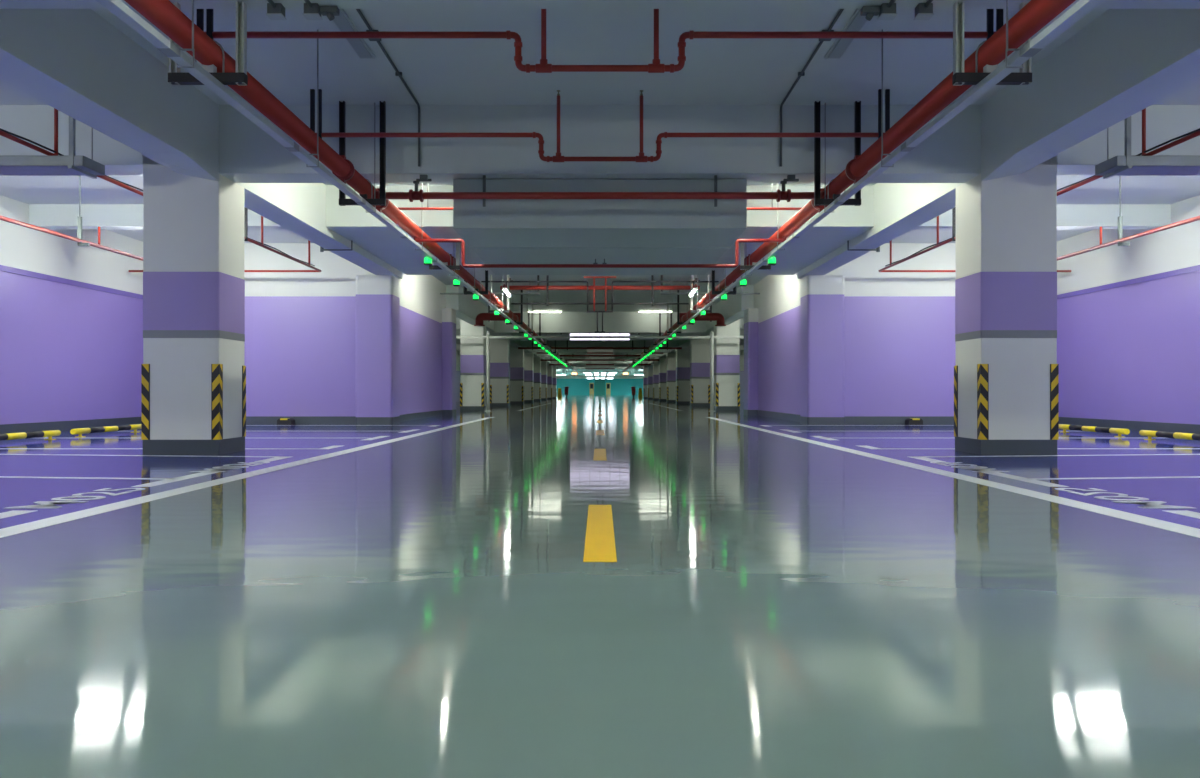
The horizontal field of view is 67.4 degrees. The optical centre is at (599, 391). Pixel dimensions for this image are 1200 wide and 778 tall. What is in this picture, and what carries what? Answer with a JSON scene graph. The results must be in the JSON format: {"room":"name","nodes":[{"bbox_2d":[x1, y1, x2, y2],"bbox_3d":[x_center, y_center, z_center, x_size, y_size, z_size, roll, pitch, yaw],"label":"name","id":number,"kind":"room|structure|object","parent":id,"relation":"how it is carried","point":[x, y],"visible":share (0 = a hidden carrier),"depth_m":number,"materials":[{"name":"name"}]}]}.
{"room":"parking garage","nodes":[
{"label":"parking garage","id":0,"kind":"room"},
{"bbox_2d":[0,195,142,424],"bbox_3d":[-9.300,-1.175,5.650,0.200,3.680,25.300,0,0,0],"label":"wall","id":1,"kind":"structure","parent":0,"point":[68,352],"depth_m":15.52,"materials":[{"name":"purple paint"}]},
{"bbox_2d":[0,417,140,433],"bbox_3d":[-9.193,0.586,5.650,0.015,0.158,25.300,0,0,0],"label":"baseboard","id":2,"kind":"structure","parent":1,"relation":"attached to","point":[58,425],"depth_m":15.47,"materials":[{"name":"grey paint"}]},
{"bbox_2d":[0,265,142,299],"bbox_3d":[-9.190,-1.895,5.650,0.020,0.090,25.300,0,0,0],"label":"trim","id":3,"kind":"structure","parent":1,"relation":"attached to","point":[3,268],"depth_m":15.49,"materials":[{"name":"paint"}]},
{"bbox_2d":[244,243,374,415],"bbox_3d":[-6.780,-1.175,18.400,4.840,3.680,0.200,0,0,0],"label":"wall","id":4,"kind":"structure","parent":0,"point":[300,342],"depth_m":18.30,"materials":[{"name":"purple paint"}]},
{"bbox_2d":[246,416,355,423],"bbox_3d":[-7.005,0.586,18.293,4.390,0.158,0.015,0,0,0],"label":"baseboard","id":5,"kind":"structure","parent":4,"relation":"attached to","point":[249,419],"depth_m":18.28,"materials":[{"name":"grey paint"}]},
{"bbox_2d":[399,273,445,414],"bbox_3d":[-4.460,-1.175,22.000,0.200,3.680,7.000,0,0,0],"label":"wall","id":6,"kind":"structure","parent":0,"point":[422,303],"depth_m":21.98,"materials":[{"name":"purple paint"}]},
{"bbox_2d":[400,410,441,421],"bbox_3d":[-4.353,0.586,21.610,0.015,0.158,6.380,0,0,0],"label":"baseboard","id":7,"kind":"structure","parent":6,"relation":"attached to","point":[421,415],"depth_m":21.70,"materials":[{"name":"grey paint"}]},
{"bbox_2d":[456,351,459,401],"bbox_3d":[-9.300,-1.175,60.750,0.200,3.680,70.500,0,0,0],"label":"wall","id":8,"kind":"structure","parent":0,"point":[457,355],"depth_m":58.10,"materials":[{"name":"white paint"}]},
{"bbox_2d":[0,395,1199,777],"bbox_3d":[0.000,0.764,82.500,18.400,0.202,179.000,0,0,0],"label":"floor","id":9,"kind":"structure","parent":0,"point":[573,586],"depth_m":2.81,"materials":[{"name":"grey paint"}]},
{"bbox_2d":[0,430,60,440],"bbox_3d":[-7.600,0.602,11.685,0.100,0.126,1.870,0,0,0],"label":"wheel stop","id":10,"kind":"object","parent":9,"relation":"on","point":[9,436],"visible":1,"depth_m":11.97,"materials":[{"name":"yellow metal"}]},
{"bbox_2d":[70,424,140,436],"bbox_3d":[-7.600,0.602,13.940,0.100,0.126,1.920,0,0,0],"label":"wheel stop","id":11,"kind":"object","parent":9,"relation":"on","point":[80,431],"visible":0.97,"depth_m":13.73,"materials":[{"name":"yellow metal"}]},
{"bbox_2d":[141,154,245,454],"bbox_3d":[-4.410,-1.175,9.435,0.820,3.680,1.470,0,0,0],"label":"column","id":12,"kind":"structure","parent":9,"relation":"on","point":[193,370],"depth_m":9.47,"materials":[{"name":"white paint"}]},
{"bbox_2d":[277,418,294,424],"bbox_3d":[-6.270,0.600,17.970,0.280,0.130,0.260,0,0,0],"label":"block","id":13,"kind":"object","parent":9,"relation":"on","point":[282,421],"visible":0.98,"depth_m":17.85,"materials":[{"name":"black rubber"}]},
{"bbox_2d":[355,275,399,424],"bbox_3d":[-4.465,-0.815,18.095,0.750,2.960,0.710,0,0,0],"label":"pilaster","id":14,"kind":"object","parent":9,"relation":"on","point":[377,296],"visible":0.96,"depth_m":17.75,"materials":[{"name":"purple paint"}]},
{"bbox_2d":[442,308,455,415],"bbox_3d":[-4.340,-0.815,25.175,0.540,2.960,0.770,0,0,0],"label":"pilaster","id":15,"kind":"object","parent":9,"relation":"on","point":[448,314],"visible":0.54,"depth_m":24.80,"materials":[{"name":"purple paint"}]},
{"bbox_2d":[460,319,485,410],"bbox_3d":[-4.410,-1.175,31.345,0.820,3.680,0.710,0,0,0],"label":"column","id":16,"kind":"structure","parent":9,"relation":"on","point":[472,350],"depth_m":31.00,"materials":[{"name":"white paint"}]},
{"bbox_2d":[490,335,509,406],"bbox_3d":[-4.410,-1.175,39.745,0.820,3.680,0.710,0,0,0],"label":"column","id":17,"kind":"structure","parent":9,"relation":"on","point":[499,348],"depth_m":39.40,"materials":[{"name":"white paint"}]},
{"bbox_2d":[510,345,523,403],"bbox_3d":[-4.410,-1.175,47.245,0.820,3.680,0.710,0,0,0],"label":"column","id":18,"kind":"structure","parent":9,"relation":"on","point":[516,355],"depth_m":46.90,"materials":[{"name":"white paint"}]},
{"bbox_2d":[524,352,533,402],"bbox_3d":[-4.410,-1.175,53.945,0.820,3.680,0.710,0,0,0],"label":"column","id":19,"kind":"structure","parent":9,"relation":"on","point":[528,357],"depth_m":53.60,"materials":[{"name":"white paint"}]},
{"bbox_2d":[534,357,540,400],"bbox_3d":[-4.410,-1.175,60.945,0.820,3.680,0.710,0,0,0],"label":"column","id":20,"kind":"structure","parent":9,"relation":"on","point":[537,360],"depth_m":60.59,"materials":[{"name":"white paint"}]},
{"bbox_2d":[541,361,546,399],"bbox_3d":[-4.410,-1.175,67.945,0.820,3.680,0.710,0,0,0],"label":"column","id":21,"kind":"structure","parent":9,"relation":"on","point":[543,363],"depth_m":67.60,"materials":[{"name":"white paint"}]},
{"bbox_2d":[547,364,551,398],"bbox_3d":[-4.410,-1.175,75.345,0.820,3.680,0.710,0,0,0],"label":"column","id":22,"kind":"structure","parent":9,"relation":"on","point":[549,367],"depth_m":75.01,"materials":[{"name":"white paint"}]},
{"bbox_2d":[552,366,556,398],"bbox_3d":[-4.410,-1.175,82.845,0.820,3.680,0.710,0,0,0],"label":"column","id":23,"kind":"structure","parent":9,"relation":"on","point":[554,368],"depth_m":82.50,"materials":[{"name":"white paint"}]},
{"bbox_2d":[456,331,743,410],"bbox_3d":[0.000,-0.690,30.400,10.007,2.710,0.200,0,0,0],"label":"portal","id":24,"kind":"object","parent":9,"relation":"on","point":[487,336],"visible":0.6,"depth_m":30.36,"materials":[{"name":"white paint"}]},
{"bbox_2d":[643,366,647,398],"bbox_3d":[4.410,-1.175,82.845,0.820,3.680,0.710,0,0,0],"label":"column","id":25,"kind":"structure","parent":9,"relation":"on","point":[645,368],"depth_m":82.50,"materials":[{"name":"grey paint"}]},
{"bbox_2d":[648,364,652,398],"bbox_3d":[4.410,-1.175,75.345,0.820,3.680,0.710,0,0,0],"label":"column","id":26,"kind":"structure","parent":9,"relation":"on","point":[650,367],"depth_m":75.01,"materials":[{"name":"grey paint"}]},
{"bbox_2d":[653,361,658,399],"bbox_3d":[4.410,-1.175,67.945,0.820,3.680,0.710,0,0,0],"label":"column","id":27,"kind":"structure","parent":9,"relation":"on","point":[655,363],"depth_m":67.60,"materials":[{"name":"grey paint"}]},
{"bbox_2d":[659,357,665,400],"bbox_3d":[4.410,-1.175,60.945,0.820,3.680,0.710,0,0,0],"label":"column","id":28,"kind":"structure","parent":9,"relation":"on","point":[662,360],"depth_m":60.59,"materials":[{"name":"grey paint"}]},
{"bbox_2d":[666,352,675,402],"bbox_3d":[4.410,-1.175,53.945,0.820,3.680,0.710,0,0,0],"label":"column","id":29,"kind":"structure","parent":9,"relation":"on","point":[670,357],"depth_m":53.60,"materials":[{"name":"white paint"}]},
{"bbox_2d":[676,345,689,403],"bbox_3d":[4.410,-1.175,47.245,0.820,3.680,0.710,0,0,0],"label":"column","id":30,"kind":"structure","parent":9,"relation":"on","point":[682,355],"depth_m":46.90,"materials":[{"name":"white paint"}]},
{"bbox_2d":[690,335,709,406],"bbox_3d":[4.410,-1.175,39.745,0.820,3.680,0.710,0,0,0],"label":"column","id":31,"kind":"structure","parent":9,"relation":"on","point":[699,348],"depth_m":39.40,"materials":[{"name":"white paint"}]},
{"bbox_2d":[714,319,739,410],"bbox_3d":[4.410,-1.175,31.345,0.820,3.680,0.710,0,0,0],"label":"column","id":32,"kind":"structure","parent":9,"relation":"on","point":[726,350],"depth_m":31.00,"materials":[{"name":"white paint"}]},
{"bbox_2d":[744,308,757,415],"bbox_3d":[4.340,-0.815,25.175,0.540,2.960,0.770,0,0,0],"label":"pilaster","id":33,"kind":"object","parent":9,"relation":"on","point":[750,314],"visible":0.54,"depth_m":24.80,"materials":[{"name":"purple paint"}]},
{"bbox_2d":[800,275,844,424],"bbox_3d":[4.465,-0.815,18.095,0.750,2.960,0.710,0,0,0],"label":"pilaster","id":34,"kind":"object","parent":9,"relation":"on","point":[822,296],"visible":0.94,"depth_m":17.75,"materials":[{"name":"purple paint"}]},
{"bbox_2d":[905,418,922,424],"bbox_3d":[6.270,0.600,17.970,0.280,0.130,0.260,0,0,0],"label":"block","id":35,"kind":"object","parent":9,"relation":"on","point":[909,421],"visible":0.98,"depth_m":17.85,"materials":[{"name":"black rubber"}]},
{"bbox_2d":[954,154,1058,454],"bbox_3d":[4.410,-1.175,9.435,0.820,3.680,1.470,0,0,0],"label":"column","id":36,"kind":"structure","parent":9,"relation":"on","point":[1006,370],"depth_m":9.47,"materials":[{"name":"white paint"}]},
{"bbox_2d":[1059,424,1129,436],"bbox_3d":[7.600,0.602,13.940,0.100,0.126,1.920,0,0,0],"label":"wheel stop","id":37,"kind":"object","parent":9,"relation":"on","point":[1119,431],"visible":0.96,"depth_m":13.73,"materials":[{"name":"yellow metal"}]},
{"bbox_2d":[1139,430,1199,440],"bbox_3d":[7.600,0.602,11.685,0.100,0.126,1.870,0,0,0],"label":"wheel stop","id":38,"kind":"object","parent":9,"relation":"on","point":[1189,436],"visible":1,"depth_m":11.97,"materials":[{"name":"yellow metal"}]},
{"bbox_2d":[0,0,1199,375],"bbox_3d":[0.000,-2.775,82.500,18.800,1.080,179.000,0,0,0],"label":"ceiling","id":39,"kind":"structure","parent":0,"point":[78,59],"depth_m":9.20,"materials":[{"name":"paint"}]},
{"bbox_2d":[0,116,104,178],"bbox_3d":[-7.045,-2.570,8.785,4.210,0.890,0.430,0,0,0],"label":"cable tray","id":40,"kind":"object","parent":39,"relation":"hanging from","point":[71,165],"visible":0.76,"depth_m":8.63,"materials":[{"name":"metal"}]},
{"bbox_2d":[0,176,142,260],"bbox_3d":[-6.853,-2.473,5.010,0.146,1.085,23.620,0,0,0],"label":"pipe","id":41,"kind":"object","parent":39,"relation":"hanging from","point":[80,242],"visible":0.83,"depth_m":11.92,"materials":[{"name":"red metal"}]},
{"bbox_2d":[0,108,321,271],"bbox_3d":[-7.150,-2.638,5.210,3.700,0.755,24.021,0,0,0],"label":"pipe","id":42,"kind":"object","parent":39,"relation":"hanging from","point":[4,133],"visible":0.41,"depth_m":10.22,"materials":[{"name":"red metal"}]},
{"bbox_2d":[168,2,247,85],"bbox_3d":[-2.470,-2.190,5.670,0.480,0.510,0.060,0,0,0],"label":"hanger","id":43,"kind":"object","parent":39,"relation":"hanging from","point":[176,77],"visible":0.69,"depth_m":5.65,"materials":[{"name":"metal"}]},
{"bbox_2d":[266,0,286,19],"bbox_3d":[-2.050,-2.407,4.822,0.100,0.076,1.845,0,0,0],"label":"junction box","id":44,"kind":"object","parent":39,"relation":"attached to","point":[275,11],"visible":1,"depth_m":5.66,"materials":[{"name":"grey metal"}]},
{"bbox_2d":[302,0,339,20],"bbox_3d":[-1.765,-2.400,4.822,0.210,0.091,1.845,0,0,0],"label":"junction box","id":45,"kind":"object","parent":39,"relation":"attached to","point":[312,11],"visible":1,"depth_m":5.68,"materials":[{"name":"grey metal"}]},
{"bbox_2d":[96,0,576,372],"bbox_3d":[-2.395,-2.442,42.550,0.101,1.146,98.900,0,0,0],"label":"cable tray","id":46,"kind":"object","parent":39,"relation":"hanging from","point":[118,8],"visible":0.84,"depth_m":6.39,"materials":[{"name":"metal"}]},
{"bbox_2d":[320,240,352,251],"bbox_3d":[-4.218,-2.325,14.400,0.524,0.180,0.060,0,0,0],"label":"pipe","id":47,"kind":"object","parent":39,"relation":"attached to","point":[322,249],"visible":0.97,"depth_m":14.39,"materials":[{"name":"metal"}]},
{"bbox_2d":[332,9,358,31],"bbox_3d":[-2.076,-2.999,7.243,0.151,0.032,0.429,0,0,0],"label":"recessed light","id":48,"kind":"object","parent":39,"relation":"in","point":[342,21],"depth_m":7.30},
{"bbox_2d":[124,0,577,371],"bbox_3d":[-2.460,-2.125,44.550,0.212,0.260,102.900,0,0,0],"label":"pipe","id":49,"kind":"object","parent":39,"relation":"hanging from","point":[163,14],"visible":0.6,"depth_m":6.80,"materials":[{"name":"red metal"}]},
{"bbox_2d":[345,38,374,58],"bbox_3d":[-2.076,-2.999,7.834,0.150,0.032,0.457,0,0,0],"label":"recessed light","id":50,"kind":"object","parent":39,"relation":"in","point":[359,45],"depth_m":7.83,"materials":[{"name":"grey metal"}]},
{"bbox_2d":[339,101,385,205],"bbox_3d":[-2.470,-2.475,9.360,0.480,1.080,0.060,0,0,0],"label":"hanger","id":51,"kind":"object","parent":39,"relation":"hanging from","point":[343,201],"visible":0.79,"depth_m":9.34,"materials":[{"name":"black paint"}]},
{"bbox_2d":[356,9,419,166],"bbox_3d":[-1.900,-2.690,7.625,0.100,0.650,3.690,0,0,0],"label":"conduit","id":52,"kind":"object","parent":39,"relation":"attached to","point":[397,73],"visible":0.72,"depth_m":8.38,"materials":[{"name":"metal"}]},
{"bbox_2d":[429,242,459,269],"bbox_3d":[-2.470,-2.175,14.300,0.480,0.480,0.060,0,0,0],"label":"hanger","id":53,"kind":"object","parent":39,"relation":"hanging from","point":[457,266],"visible":0.56,"depth_m":14.28,"materials":[{"name":"metal"}]},
{"bbox_2d":[464,270,487,294],"bbox_3d":[-2.470,-2.175,17.950,0.480,0.480,0.060,0,0,0],"label":"hanger","id":54,"kind":"object","parent":39,"relation":"hanging from","point":[466,292],"visible":0.62,"depth_m":17.93,"materials":[{"name":"black paint"}]},
{"bbox_2d":[440,286,538,294],"bbox_3d":[-2.990,-2.825,24.420,2.680,0.380,0.140,0,0,0],"label":"pipe","id":55,"kind":"object","parent":39,"relation":"hanging from","point":[463,286],"visible":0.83,"depth_m":24.41,"materials":[{"name":"metal"}]},
{"bbox_2d":[474,305,520,325],"bbox_3d":[-3.189,-2.525,28.000,1.457,0.980,0.340,0,0,0],"label":"pipe","id":56,"kind":"object","parent":39,"relation":"hanging from","point":[480,318],"visible":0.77,"depth_m":27.89,"materials":[{"name":"red metal"}]},
{"bbox_2d":[490,275,509,312],"bbox_3d":[-2.470,-2.475,22.150,0.480,1.080,0.060,0,0,0],"label":"hanger","id":57,"kind":"object","parent":39,"relation":"hanging from","point":[491,310],"visible":0.58,"depth_m":22.13,"materials":[{"name":"metal"}]},
{"bbox_2d":[506,290,522,324],"bbox_3d":[-2.470,-2.475,26.000,0.480,1.080,0.060,0,0,0],"label":"hanger","id":58,"kind":"object","parent":39,"relation":"hanging from","point":[521,322],"visible":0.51,"depth_m":25.98,"materials":[{"name":"black paint"}]},
{"bbox_2d":[519,301,532,332],"bbox_3d":[-2.470,-2.475,30.000,0.480,1.080,0.060,0,0,0],"label":"hanger","id":59,"kind":"object","parent":39,"relation":"hanging from","point":[531,331],"visible":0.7,"depth_m":29.98,"materials":[{"name":"metal"}]},
{"bbox_2d":[528,312,540,339],"bbox_3d":[-2.470,-2.475,33.900,0.480,1.080,0.060,0,0,0],"label":"hanger","id":60,"kind":"object","parent":39,"relation":"hanging from","point":[529,312],"visible":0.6,"depth_m":33.88,"materials":[{"name":"black paint"}]},
{"bbox_2d":[558,349,586,353],"bbox_3d":[-1.450,-2.525,47.650,1.500,0.980,1.300,0,0,0],"label":"duct","id":61,"kind":"object","parent":39,"relation":"hanging from","point":[560,351],"visible":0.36,"depth_m":47.00,"materials":[{"name":"grey metal"}]},
{"bbox_2d":[453,179,746,274],"bbox_3d":[0.000,-2.381,11.630,3.170,1.268,3.900,0,0,0],"label":"ceiling beam","id":62,"kind":"structure","parent":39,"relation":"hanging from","point":[504,231],"depth_m":9.68,"materials":[{"name":"grey paint"}]},
{"bbox_2d":[414,236,785,267],"bbox_3d":[0.000,-1.881,11.900,4.926,0.489,0.060,0,0,0],"label":"pipe","id":63,"kind":"object","parent":39,"relation":"hanging from","point":[594,265],"visible":0.93,"depth_m":11.88,"materials":[{"name":"red metal"}]},
{"bbox_2d":[197,9,1002,72],"bbox_3d":[0.000,-2.655,6.475,5.840,0.721,0.063,0,0,0],"label":"pipe","id":64,"kind":"object","parent":39,"relation":"hanging from","point":[543,67],"visible":0.85,"depth_m":6.46,"materials":[{"name":"red metal"}]},
{"bbox_2d":[310,89,889,161],"bbox_3d":[0.000,-2.655,9.000,5.840,0.721,0.063,0,0,0],"label":"pipe","id":65,"kind":"object","parent":39,"relation":"hanging from","point":[558,158],"visible":0.91,"depth_m":8.98,"materials":[{"name":"red metal"}]},
{"bbox_2d":[369,175,830,206],"bbox_3d":[0.000,-2.136,9.560,4.920,0.343,0.133,0,0,0],"label":"pipe","id":66,"kind":"object","parent":39,"relation":"hanging from","point":[412,195],"visible":0.98,"depth_m":9.53,"materials":[{"name":"red metal"}]},
{"bbox_2d":[500,275,699,291],"bbox_3d":[0.005,-2.762,22.600,5.010,0.506,0.192,0,0,0],"label":"pipe","id":67,"kind":"object","parent":39,"relation":"hanging from","point":[537,287],"visible":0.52,"depth_m":22.55,"materials":[{"name":"red metal"}]},
{"bbox_2d":[481,276,718,332],"bbox_3d":[0.000,-2.127,22.000,5.800,1.384,0.140,0,0,0],"label":"pipe","id":68,"kind":"object","parent":39,"relation":"hanging from","point":[593,277],"visible":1,"depth_m":21.98,"materials":[{"name":"red metal"}]},
{"bbox_2d":[511,275,688,305],"bbox_3d":[0.000,-2.565,22.300,4.400,0.900,0.040,0,0,0],"label":"pipe","id":69,"kind":"object","parent":39,"relation":"hanging from","point":[547,303],"visible":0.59,"depth_m":22.28,"materials":[{"name":"red metal"}]},
{"bbox_2d":[569,333,630,340],"bbox_3d":[0.000,-2.645,40.500,2.760,0.720,0.200,0,0,0],"label":"ceiling light","id":70,"kind":"object","parent":39,"relation":"attached to","point":[570,334],"visible":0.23,"depth_m":40.40,"materials":[{"name":"white plastic"}]},
{"bbox_2d":[397,183,802,209],"bbox_3d":[0.000,-2.667,11.500,5.800,0.696,0.034,0,0,0],"label":"pipe","id":71,"kind":"object","parent":39,"relation":"hanging from","point":[427,207],"visible":0.19,"depth_m":11.49,"materials":[{"name":"red metal"}]},
{"bbox_2d":[518,340,681,349],"bbox_3d":[0.000,-2.520,44.000,8.000,0.990,0.100,0,0,0],"label":"pipe","id":72,"kind":"object","parent":39,"relation":"hanging from","point":[532,347],"visible":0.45,"depth_m":43.97,"materials":[{"name":"red metal"}]},
{"bbox_2d":[559,355,640,356],"bbox_3d":[0.000,-2.520,53.200,5.200,0.990,0.100,0,0,0],"label":"pipe","id":73,"kind":"object","parent":39,"relation":"hanging from","point":[560,355],"visible":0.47,"depth_m":53.19,"materials":[{"name":"red metal"}]},
{"bbox_2d":[537,352,662,353],"bbox_3d":[0.000,-2.680,56.800,8.000,0.670,0.100,0,0,0],"label":"pipe","id":74,"kind":"object","parent":39,"relation":"hanging from","point":[537,352],"visible":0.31,"depth_m":56.77,"materials":[{"name":"red metal"}]},
{"bbox_2d":[541,359,658,360],"bbox_3d":[0.000,-2.520,60.600,8.000,0.990,0.100,0,0,0],"label":"pipe","id":75,"kind":"object","parent":39,"relation":"hanging from","point":[541,359],"visible":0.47,"depth_m":60.56,"materials":[{"name":"red metal"}]},
{"bbox_2d":[613,349,641,353],"bbox_3d":[1.450,-2.525,47.650,1.500,0.980,1.300,0,0,0],"label":"duct","id":76,"kind":"object","parent":39,"relation":"hanging from","point":[615,351],"visible":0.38,"depth_m":47.00,"materials":[{"name":"grey metal"}]},
{"bbox_2d":[659,312,671,339],"bbox_3d":[2.470,-2.475,33.900,0.480,1.080,0.060,0,0,0],"label":"hanger","id":77,"kind":"object","parent":39,"relation":"hanging from","point":[659,312],"visible":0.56,"depth_m":33.88,"materials":[{"name":"black paint"}]},
{"bbox_2d":[667,301,680,332],"bbox_3d":[2.470,-2.475,30.000,0.480,1.080,0.060,0,0,0],"label":"hanger","id":78,"kind":"object","parent":39,"relation":"hanging from","point":[668,331],"visible":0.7,"depth_m":29.98,"materials":[{"name":"metal"}]},
{"bbox_2d":[677,290,693,324],"bbox_3d":[2.470,-2.475,26.000,0.480,1.080,0.060,0,0,0],"label":"hanger","id":79,"kind":"object","parent":39,"relation":"hanging from","point":[678,322],"visible":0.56,"depth_m":25.98,"materials":[{"name":"black paint"}]},
{"bbox_2d":[690,275,709,312],"bbox_3d":[2.470,-2.475,22.150,0.480,1.080,0.060,0,0,0],"label":"hanger","id":80,"kind":"object","parent":39,"relation":"hanging from","point":[691,310],"visible":0.49,"depth_m":22.13,"materials":[{"name":"metal"}]},
{"bbox_2d":[679,305,725,325],"bbox_3d":[3.189,-2.525,28.000,1.457,0.980,0.340,0,0,0],"label":"pipe","id":81,"kind":"object","parent":39,"relation":"hanging from","point":[719,318],"visible":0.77,"depth_m":27.89,"materials":[{"name":"red metal"}]},
{"bbox_2d":[661,286,759,294],"bbox_3d":[2.990,-2.825,24.420,2.680,0.380,0.140,0,0,0],"label":"pipe","id":82,"kind":"object","parent":39,"relation":"hanging from","point":[736,286],"visible":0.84,"depth_m":24.41,"materials":[{"name":"metal"}]},
{"bbox_2d":[712,270,735,294],"bbox_3d":[2.470,-2.175,17.950,0.480,0.480,0.060,0,0,0],"label":"hanger","id":83,"kind":"object","parent":39,"relation":"hanging from","point":[714,292],"visible":0.6,"depth_m":17.93,"materials":[{"name":"black paint"}]},
{"bbox_2d":[740,242,770,269],"bbox_3d":[2.470,-2.175,14.300,0.480,0.480,0.060,0,0,0],"label":"hanger","id":84,"kind":"object","parent":39,"relation":"hanging from","point":[742,266],"visible":0.63,"depth_m":14.28,"materials":[{"name":"metal"}]},
{"bbox_2d":[780,9,843,166],"bbox_3d":[1.900,-2.690,7.625,0.100,0.650,3.690,0,0,0],"label":"conduit","id":85,"kind":"object","parent":39,"relation":"attached to","point":[802,73],"visible":0.78,"depth_m":8.38,"materials":[{"name":"metal"}]},
{"bbox_2d":[814,101,860,205],"bbox_3d":[2.470,-2.475,9.360,0.480,1.080,0.060,0,0,0],"label":"hanger","id":86,"kind":"object","parent":39,"relation":"hanging from","point":[856,201],"visible":0.71,"depth_m":9.34,"materials":[{"name":"black paint"}]},
{"bbox_2d":[825,38,854,58],"bbox_3d":[2.076,-2.999,7.834,0.150,0.032,0.457,0,0,0],"label":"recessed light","id":87,"kind":"object","parent":39,"relation":"in","point":[840,45],"depth_m":7.83,"materials":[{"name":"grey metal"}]},
{"bbox_2d":[622,0,1075,371],"bbox_3d":[2.460,-2.125,44.550,0.212,0.260,102.900,0,0,0],"label":"pipe","id":88,"kind":"object","parent":39,"relation":"hanging from","point":[1035,14],"visible":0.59,"depth_m":6.82,"materials":[{"name":"red metal"}]},
{"bbox_2d":[841,9,867,31],"bbox_3d":[2.076,-2.999,7.243,0.151,0.032,0.429,0,0,0],"label":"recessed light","id":89,"kind":"object","parent":39,"relation":"in","point":[857,21],"depth_m":7.30,"materials":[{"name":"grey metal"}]},
{"bbox_2d":[623,0,1103,372],"bbox_3d":[2.395,-2.442,42.550,0.101,1.146,98.900,0,0,0],"label":"cable tray","id":90,"kind":"object","parent":39,"relation":"hanging from","point":[1081,8],"visible":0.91,"depth_m":6.39,"materials":[{"name":"metal"}]},
{"bbox_2d":[847,240,879,251],"bbox_3d":[4.218,-2.325,14.400,0.524,0.180,0.060,0,0,0],"label":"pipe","id":91,"kind":"object","parent":39,"relation":"attached to","point":[877,249],"visible":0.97,"depth_m":14.39,"materials":[{"name":"metal"}]},
{"bbox_2d":[860,0,897,20],"bbox_3d":[1.765,-2.400,4.822,0.210,0.091,1.845,0,0,0],"label":"junction box","id":92,"kind":"object","parent":39,"relation":"attached to","point":[886,11],"visible":1,"depth_m":5.68,"materials":[{"name":"grey metal"}]},
{"bbox_2d":[913,0,933,19],"bbox_3d":[2.050,-2.407,4.822,0.100,0.076,1.845,0,0,0],"label":"junction box","id":93,"kind":"object","parent":39,"relation":"attached to","point":[923,11],"visible":1,"depth_m":5.66,"materials":[{"name":"grey metal"}]},
{"bbox_2d":[952,2,1031,85],"bbox_3d":[2.470,-2.190,5.670,0.480,0.510,0.060,0,0,0],"label":"hanger","id":94,"kind":"object","parent":39,"relation":"hanging from","point":[1023,77],"visible":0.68,"depth_m":5.65,"materials":[{"name":"metal"}]},
{"bbox_2d":[878,108,1199,271],"bbox_3d":[7.150,-2.638,5.210,3.700,0.755,24.021,0,0,0],"label":"pipe","id":95,"kind":"object","parent":39,"relation":"hanging from","point":[1195,133],"visible":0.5,"depth_m":10.22,"materials":[{"name":"red metal"}]},
{"bbox_2d":[1057,176,1199,260],"bbox_3d":[6.947,-2.473,5.010,0.146,1.085,23.620,0,0,0],"label":"pipe","id":96,"kind":"object","parent":39,"relation":"hanging from","point":[1121,239],"visible":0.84,"depth_m":11.92,"materials":[{"name":"red metal"}]},
{"bbox_2d":[1095,116,1199,178],"bbox_3d":[7.045,-2.570,8.785,4.210,0.890,0.430,0,0,0],"label":"cable tray","id":97,"kind":"object","parent":39,"relation":"hanging from","point":[1126,165],"visible":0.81,"depth_m":8.62,"materials":[{"name":"metal"}]},
{"bbox_2d":[557,376,642,394],"bbox_3d":[0.000,-1.175,171.350,18.400,3.680,1.300,0,0,0],"label":"wall","id":98,"kind":"structure","parent":0,"point":[579,385],"depth_m":170.82,"materials":[{"name":"teal paint"}]},
{"bbox_2d":[740,351,743,401],"bbox_3d":[9.300,-1.175,60.750,0.200,3.680,70.500,0,0,0],"label":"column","id":99,"kind":"structure","parent":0,"point":[742,355],"depth_m":58.10,"materials":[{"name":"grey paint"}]},
{"bbox_2d":[754,273,800,414],"bbox_3d":[4.460,-1.175,22.000,0.200,3.680,7.000,0,0,0],"label":"wall","id":100,"kind":"structure","parent":0,"point":[777,303],"depth_m":21.98,"materials":[{"name":"purple paint"}]},
{"bbox_2d":[758,410,799,421],"bbox_3d":[4.353,0.586,21.610,0.015,0.158,6.380,0,0,0],"label":"baseboard","id":101,"kind":"structure","parent":100,"relation":"attached to","point":[778,415],"depth_m":21.70,"materials":[{"name":"grey paint"}]},
{"bbox_2d":[825,243,955,415],"bbox_3d":[6.780,-1.175,18.400,4.840,3.680,0.200,0,0,0],"label":"wall","id":102,"kind":"structure","parent":0,"point":[900,344],"depth_m":18.30,"materials":[{"name":"purple paint"}]},
{"bbox_2d":[844,416,953,423],"bbox_3d":[7.005,0.586,18.293,4.390,0.158,0.015,0,0,0],"label":"baseboard","id":103,"kind":"structure","parent":102,"relation":"attached to","point":[848,419],"depth_m":18.28,"materials":[{"name":"grey paint"}]},
{"bbox_2d":[1057,195,1199,424],"bbox_3d":[9.300,-1.175,5.650,0.200,3.680,25.300,0,0,0],"label":"wall","id":104,"kind":"structure","parent":0,"point":[1129,352],"depth_m":15.55,"materials":[{"name":"purple paint"}]},
{"bbox_2d":[1057,265,1199,299],"bbox_3d":[9.190,-1.895,5.650,0.020,0.090,25.300,0,0,0],"label":"trim","id":105,"kind":"structure","parent":104,"relation":"attached to","point":[1196,268],"depth_m":15.49,"materials":[{"name":"paint"}]},
{"bbox_2d":[1059,417,1199,433],"bbox_3d":[9.193,0.586,5.650,0.015,0.158,25.300,0,0,0],"label":"baseboard","id":106,"kind":"structure","parent":104,"relation":"attached to","point":[1131,425],"depth_m":15.47,"materials":[{"name":"grey paint"}]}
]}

